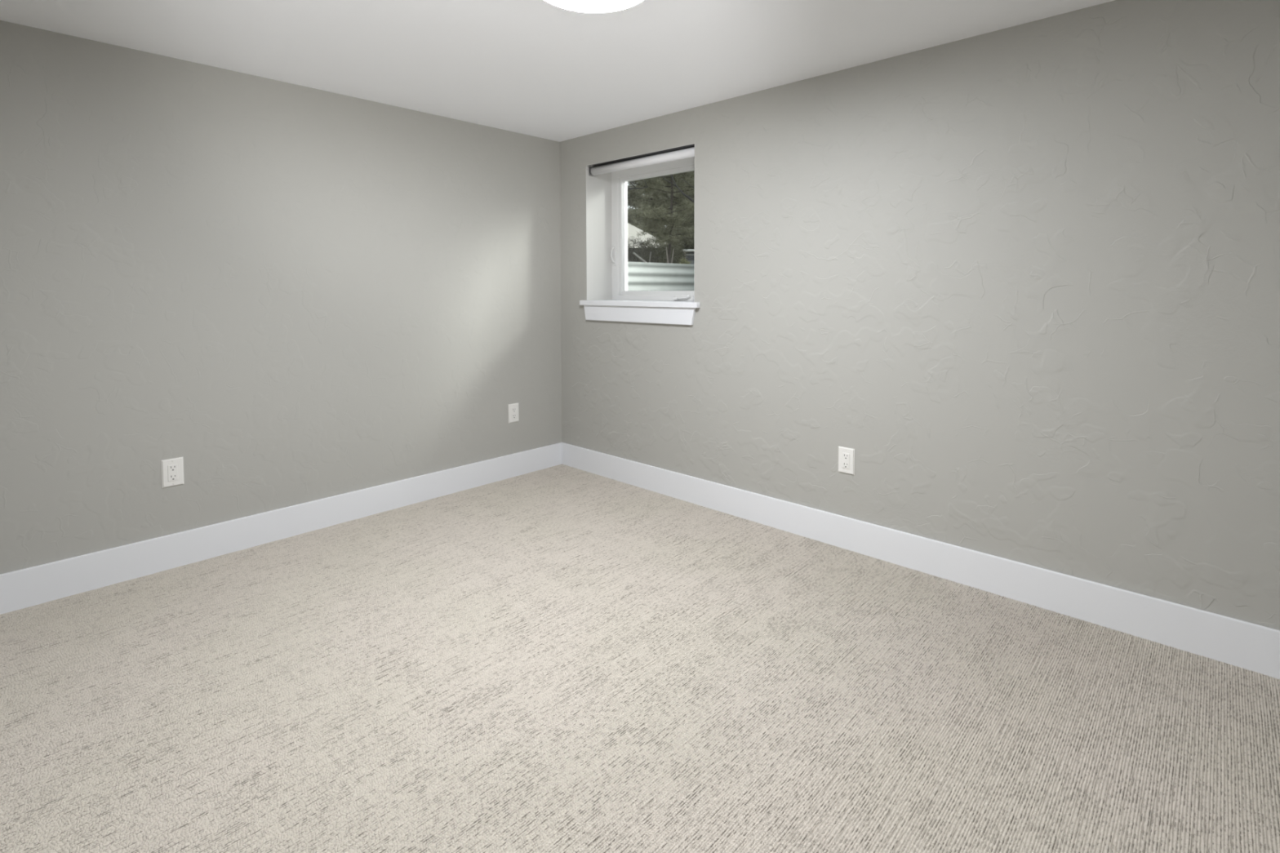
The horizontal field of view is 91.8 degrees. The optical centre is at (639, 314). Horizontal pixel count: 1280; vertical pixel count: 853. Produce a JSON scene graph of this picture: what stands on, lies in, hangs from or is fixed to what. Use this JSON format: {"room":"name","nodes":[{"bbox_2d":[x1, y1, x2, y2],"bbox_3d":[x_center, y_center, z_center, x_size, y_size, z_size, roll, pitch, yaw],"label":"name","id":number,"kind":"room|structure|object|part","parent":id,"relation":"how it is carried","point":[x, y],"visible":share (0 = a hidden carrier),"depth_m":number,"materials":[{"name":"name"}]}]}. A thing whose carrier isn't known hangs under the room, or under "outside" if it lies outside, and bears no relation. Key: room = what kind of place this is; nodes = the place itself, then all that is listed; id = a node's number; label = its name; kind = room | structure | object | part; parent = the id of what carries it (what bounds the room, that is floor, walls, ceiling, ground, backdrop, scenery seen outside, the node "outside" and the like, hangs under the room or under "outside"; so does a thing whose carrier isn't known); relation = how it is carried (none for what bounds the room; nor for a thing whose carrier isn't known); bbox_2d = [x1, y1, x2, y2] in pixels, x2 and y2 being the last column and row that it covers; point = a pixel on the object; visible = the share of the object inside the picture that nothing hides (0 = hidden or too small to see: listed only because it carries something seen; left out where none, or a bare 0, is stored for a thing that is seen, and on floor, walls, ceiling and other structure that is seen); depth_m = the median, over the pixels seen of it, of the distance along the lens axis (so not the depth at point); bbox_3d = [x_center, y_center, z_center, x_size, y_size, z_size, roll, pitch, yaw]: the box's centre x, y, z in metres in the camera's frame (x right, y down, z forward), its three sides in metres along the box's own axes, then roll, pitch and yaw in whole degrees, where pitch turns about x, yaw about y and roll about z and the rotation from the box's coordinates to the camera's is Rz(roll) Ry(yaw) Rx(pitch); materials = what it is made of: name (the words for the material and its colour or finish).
{"room":"empty basement room","nodes":[
{"label":"empty basement room","id":0,"kind":"room"},
{"bbox_2d":[0,20,561,574],"bbox_3d":[-1.625,-0.022,3.090,0.200,2.330,3.000,2,3,43],"label":"wall","id":1,"kind":"structure","parent":0,"point":[291,294],"depth_m":2.76,"materials":[{"name":"grey paint"}]},
{"bbox_2d":[160,457,184,488],"bbox_3d":[-1.962,0.663,2.606,0.009,0.117,0.075,2,3,43],"label":"wall outlet","id":2,"kind":"object","parent":1,"relation":"attached to","point":[172,469],"visible":1,"depth_m":2.60,"materials":[{"name":"white plastic"}]},
{"bbox_2d":[167,463,177,481],"bbox_3d":[-1.960,0.663,2.604,0.003,0.068,0.034,2,3,43],"label":"receptacle","id":3,"kind":"object","parent":2,"relation":"attached to","point":[172,468],"depth_m":2.60,"materials":[{"name":"white plastic"}]},
{"bbox_2d":[0,442,562,614],"bbox_3d":[-1.476,0.974,3.132,0.014,0.149,2.800,2,3,43],"label":"baseboard","id":4,"kind":"structure","parent":1,"relation":"attached to","point":[35,585],"depth_m":2.78,"materials":[{"name":"white paint"}]},
{"bbox_2d":[508,403,519,423],"bbox_3d":[-0.784,0.612,3.858,0.009,0.117,0.075,2,3,43],"label":"wall outlet","id":5,"kind":"object","parent":1,"relation":"attached to","point":[513,408],"visible":1,"depth_m":3.85,"materials":[{"name":"white plastic"}]},
{"bbox_2d":[511,407,516,418],"bbox_3d":[-0.782,0.612,3.856,0.003,0.068,0.034,2,3,43],"label":"receptacle","id":6,"kind":"object","parent":5,"relation":"attached to","point":[513,409],"depth_m":3.85,"materials":[{"name":"white plastic"}]},
{"bbox_2d":[0,0,1115,142],"bbox_3d":[-0.175,-1.087,1.814,3.600,0.100,2.800,2,3,43],"label":"ceiling","id":7,"kind":"structure","parent":0,"point":[540,68],"depth_m":2.40,"materials":[{"name":"white paint"}]},
{"bbox_2d":[544,0,643,13],"bbox_3d":[-0.146,-1.012,1.875,0.370,0.055,0.370,2,3,43],"label":"ceiling light","id":8,"kind":"object","parent":7,"relation":"attached to","point":[580,6],"visible":1,"depth_m":1.99,"materials":[{"name":"white glass"}]},
{"bbox_2d":[0,463,1279,852],"bbox_3d":[-0.170,1.092,1.908,3.599,0.003,2.800,2,3,43],"label":"floor","id":9,"kind":"structure","parent":0,"point":[562,658],"depth_m":1.74,"materials":[{"name":"carpet"}]},
{"bbox_2d":[627,171,694,247],"bbox_3d":[0.716,-7.508,32.822,7.274,12.491,6.539,2,3,43],"label":"branches","id":10,"kind":"object","parent":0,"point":[655,199],"visible":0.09,"depth_m":31.80,"materials":[{"name":"green plant"}]},
{"bbox_2d":[560,0,1279,630],"bbox_3d":[0.890,-0.024,2.990,4.000,2.330,0.300,2,3,43],"label":"wall","id":11,"kind":"structure","parent":0,"point":[1028,273],"depth_m":2.33,"materials":[{"name":"grey paint"}]},
{"bbox_2d":[579,142,700,324],"bbox_3d":[0.074,-0.446,3.724,0.940,0.973,0.342,2,3,43],"label":"window","id":12,"kind":"structure","parent":11,"relation":"in","point":[606,193],"depth_m":3.95,"materials":[{"name":"white paint"}]},
{"bbox_3d":[-0.175,-0.383,4.055,0.028,0.124,0.031,2,3,43],"label":"lock lever","id":13,"kind":"part","parent":12,"relation":"part of","materials":[{"name":"white plastic"}]},
{"bbox_3d":[0.056,-0.068,3.719,0.940,0.030,0.285,2,3,43],"label":"sill","id":14,"kind":"part","parent":12,"relation":"part of","materials":[{"name":"white paint"}]},
{"bbox_2d":[587,143,694,177],"bbox_3d":[0.004,-0.895,3.635,0.863,0.060,0.074,2,3,43],"label":"roller shade","id":15,"kind":"object","parent":12,"relation":"attached to","point":[687,151],"visible":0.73,"depth_m":3.60,"materials":[{"name":"white fabric"}]},
{"bbox_3d":[0.159,-0.511,3.816,0.864,0.844,0.087,2,3,43],"label":"frame","id":16,"kind":"part","parent":12,"relation":"part of","materials":[{"name":"white plastic"}]},
{"bbox_3d":[0.149,-0.498,3.806,0.742,0.758,0.039,2,3,43],"label":"sash","id":17,"kind":"part","parent":12,"relation":"part of","materials":[{"name":"white plastic"}]},
{"bbox_3d":[0.246,-0.103,3.638,0.024,0.033,0.124,-2,3,-41],"label":"crank handle","id":18,"kind":"part","parent":12,"relation":"part of","materials":[{"name":"white plastic"}]},
{"bbox_2d":[838,445,854,475],"bbox_3d":[0.922,0.653,2.777,0.075,0.117,0.009,2,3,43],"label":"wall outlet","id":19,"kind":"object","parent":11,"relation":"attached to","point":[846,455],"visible":1,"depth_m":2.77,"materials":[{"name":"white plastic"}]},
{"bbox_2d":[842,453,849,468],"bbox_3d":[0.921,0.653,2.776,0.034,0.068,0.003,2,3,43],"label":"receptacle","id":20,"kind":"object","parent":19,"relation":"attached to","point":[846,456],"depth_m":2.77,"materials":[{"name":"white plastic"}]},
{"bbox_2d":[561,442,1279,679],"bbox_3d":[0.785,0.977,2.919,3.571,0.149,0.014,2,3,43],"label":"baseboard","id":21,"kind":"structure","parent":11,"relation":"attached to","point":[1246,645],"depth_m":2.39,"materials":[{"name":"white paint"}]},
{"label":"outside","id":22,"kind":"structure","parent":0,"visible":0},
{"bbox_3d":[25.272,-1.267,31.518,120.000,0.400,74.690,2,3,43],"label":"ground","id":23,"kind":"structure","parent":22,"visible":0},
{"bbox_2d":[627,179,647,189],"bbox_3d":[-0.169,-1.416,9.130,0.295,2.151,0.566,2,3,43],"label":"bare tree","id":24,"kind":"object","parent":23,"relation":"on","point":[644,180],"visible":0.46,"depth_m":9.17,"materials":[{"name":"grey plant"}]},
{"bbox_2d":[632,252,647,262],"bbox_3d":[0.209,-0.668,9.093,0.032,0.546,1.052,-2,3,-36],"label":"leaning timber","id":25,"kind":"object","parent":23,"relation":"on","point":[633,253],"visible":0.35,"depth_m":9.37,"materials":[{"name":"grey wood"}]},
{"bbox_2d":[627,236,661,264],"bbox_3d":[-0.152,-1.213,14.187,1.291,1.315,1.196,-2,3,-29],"label":"shrub","id":26,"kind":"object","parent":23,"relation":"on","point":[635,240],"visible":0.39,"depth_m":14.08,"materials":[{"name":"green plant"}]},
{"bbox_3d":[-0.084,-1.125,14.076,0.387,1.149,0.378,1,3,29],"label":"stem","id":27,"kind":"part","parent":26,"relation":"part of","materials":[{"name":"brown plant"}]},
{"bbox_2d":[627,222,666,262],"bbox_3d":[-1.237,-2.184,21.215,4.700,2.650,4.520,0,2,0],"label":"house","id":28,"kind":"structure","parent":23,"relation":"on","point":[632,230],"depth_m":19.59,"materials":[{"name":"grey"}]},
{"bbox_2d":[627,177,686,232],"bbox_3d":[-0.821,-6.268,27.096,5.405,10.513,4.755,-1,3,-13],"label":"pine tree","id":29,"kind":"object","parent":23,"relation":"on","point":[633,195],"visible":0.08,"depth_m":26.91,"materials":[{"name":"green plant"}]},
{"bbox_2d":[634,233,683,265],"bbox_3d":[0.490,-1.395,15.982,1.381,1.523,1.422,1,3,20],"label":"shrub","id":30,"kind":"object","parent":23,"relation":"on","point":[660,246],"visible":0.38,"depth_m":15.79,"materials":[{"name":"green plant"}]},
{"bbox_2d":[627,262,694,300],"bbox_3d":[0.777,-0.002,4.317,1.241,0.734,1.446,2,3,43],"label":"window well","id":31,"kind":"object","parent":23,"relation":"on","point":[642,276],"visible":0.08,"depth_m":4.53,"materials":[{"name":"metal"}]},
{"bbox_2d":[627,170,694,263],"bbox_3d":[0.751,-4.367,13.903,2.717,7.835,2.936,2,3,43],"label":"pine tree","id":32,"kind":"object","parent":23,"relation":"on","point":[664,219],"visible":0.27,"depth_m":13.79,"materials":[{"name":"green plant"}]},
{"bbox_2d":[635,175,694,258],"bbox_3d":[2.102,-8.348,39.531,7.482,13.584,6.614,-1,2,-9],"label":"pine tree","id":33,"kind":"object","parent":23,"relation":"on","point":[691,246],"visible":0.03,"depth_m":39.75,"materials":[{"name":"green plant"}]},
{"bbox_2d":[666,246,674,263],"bbox_3d":[0.435,-0.662,8.999,0.115,0.650,0.039,0,3,11],"label":"sapling","id":34,"kind":"object","parent":23,"relation":"on","point":[666,246],"visible":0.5,"depth_m":8.99,"materials":[{"name":"grey plant"}]},
{"bbox_2d":[661,241,688,263],"bbox_3d":[0.935,-1.422,17.670,1.015,1.426,1.010,2,3,43],"label":"shrub","id":35,"kind":"object","parent":23,"relation":"on","point":[682,254],"visible":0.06,"depth_m":17.58,"materials":[{"name":"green plant"}]},
{"bbox_2d":[662,174,694,203],"bbox_3d":[0.671,-1.417,9.141,0.895,2.148,0.170,1,3,24],"label":"bare tree","id":36,"kind":"object","parent":23,"relation":"on","point":[675,184],"visible":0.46,"depth_m":9.10,"materials":[{"name":"grey plant"}]},
{"bbox_2d":[675,170,694,246],"bbox_3d":[2.067,-5.029,18.203,2.554,8.783,2.548,-2,3,-34],"label":"pine tree","id":37,"kind":"object","parent":23,"relation":"on","point":[692,242],"visible":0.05,"depth_m":18.34,"materials":[{"name":"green plant"}]},
{"bbox_2d":[678,257,691,264],"bbox_3d":[0.636,-0.595,9.001,0.266,0.518,0.264,2,3,43],"label":"shrub","id":38,"kind":"object","parent":23,"relation":"on","point":[682,260],"visible":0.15,"depth_m":8.98,"materials":[{"name":"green plant"}]},
{"bbox_2d":[681,248,694,257],"bbox_3d":[3.565,-2.177,30.212,3.250,1.840,2.800,0,2,0],"label":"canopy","id":39,"kind":"object","parent":23,"relation":"on","point":[689,251],"visible":0.04,"depth_m":28.78,"materials":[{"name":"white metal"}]},
{"bbox_2d":[683,253,694,264],"bbox_3d":[3.495,-2.153,30.010,2.750,1.609,1.425,0,2,0],"label":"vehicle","id":40,"kind":"object","parent":23,"relation":"on","point":[691,257],"visible":0.08,"depth_m":29.28,"materials":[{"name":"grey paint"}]}
]}

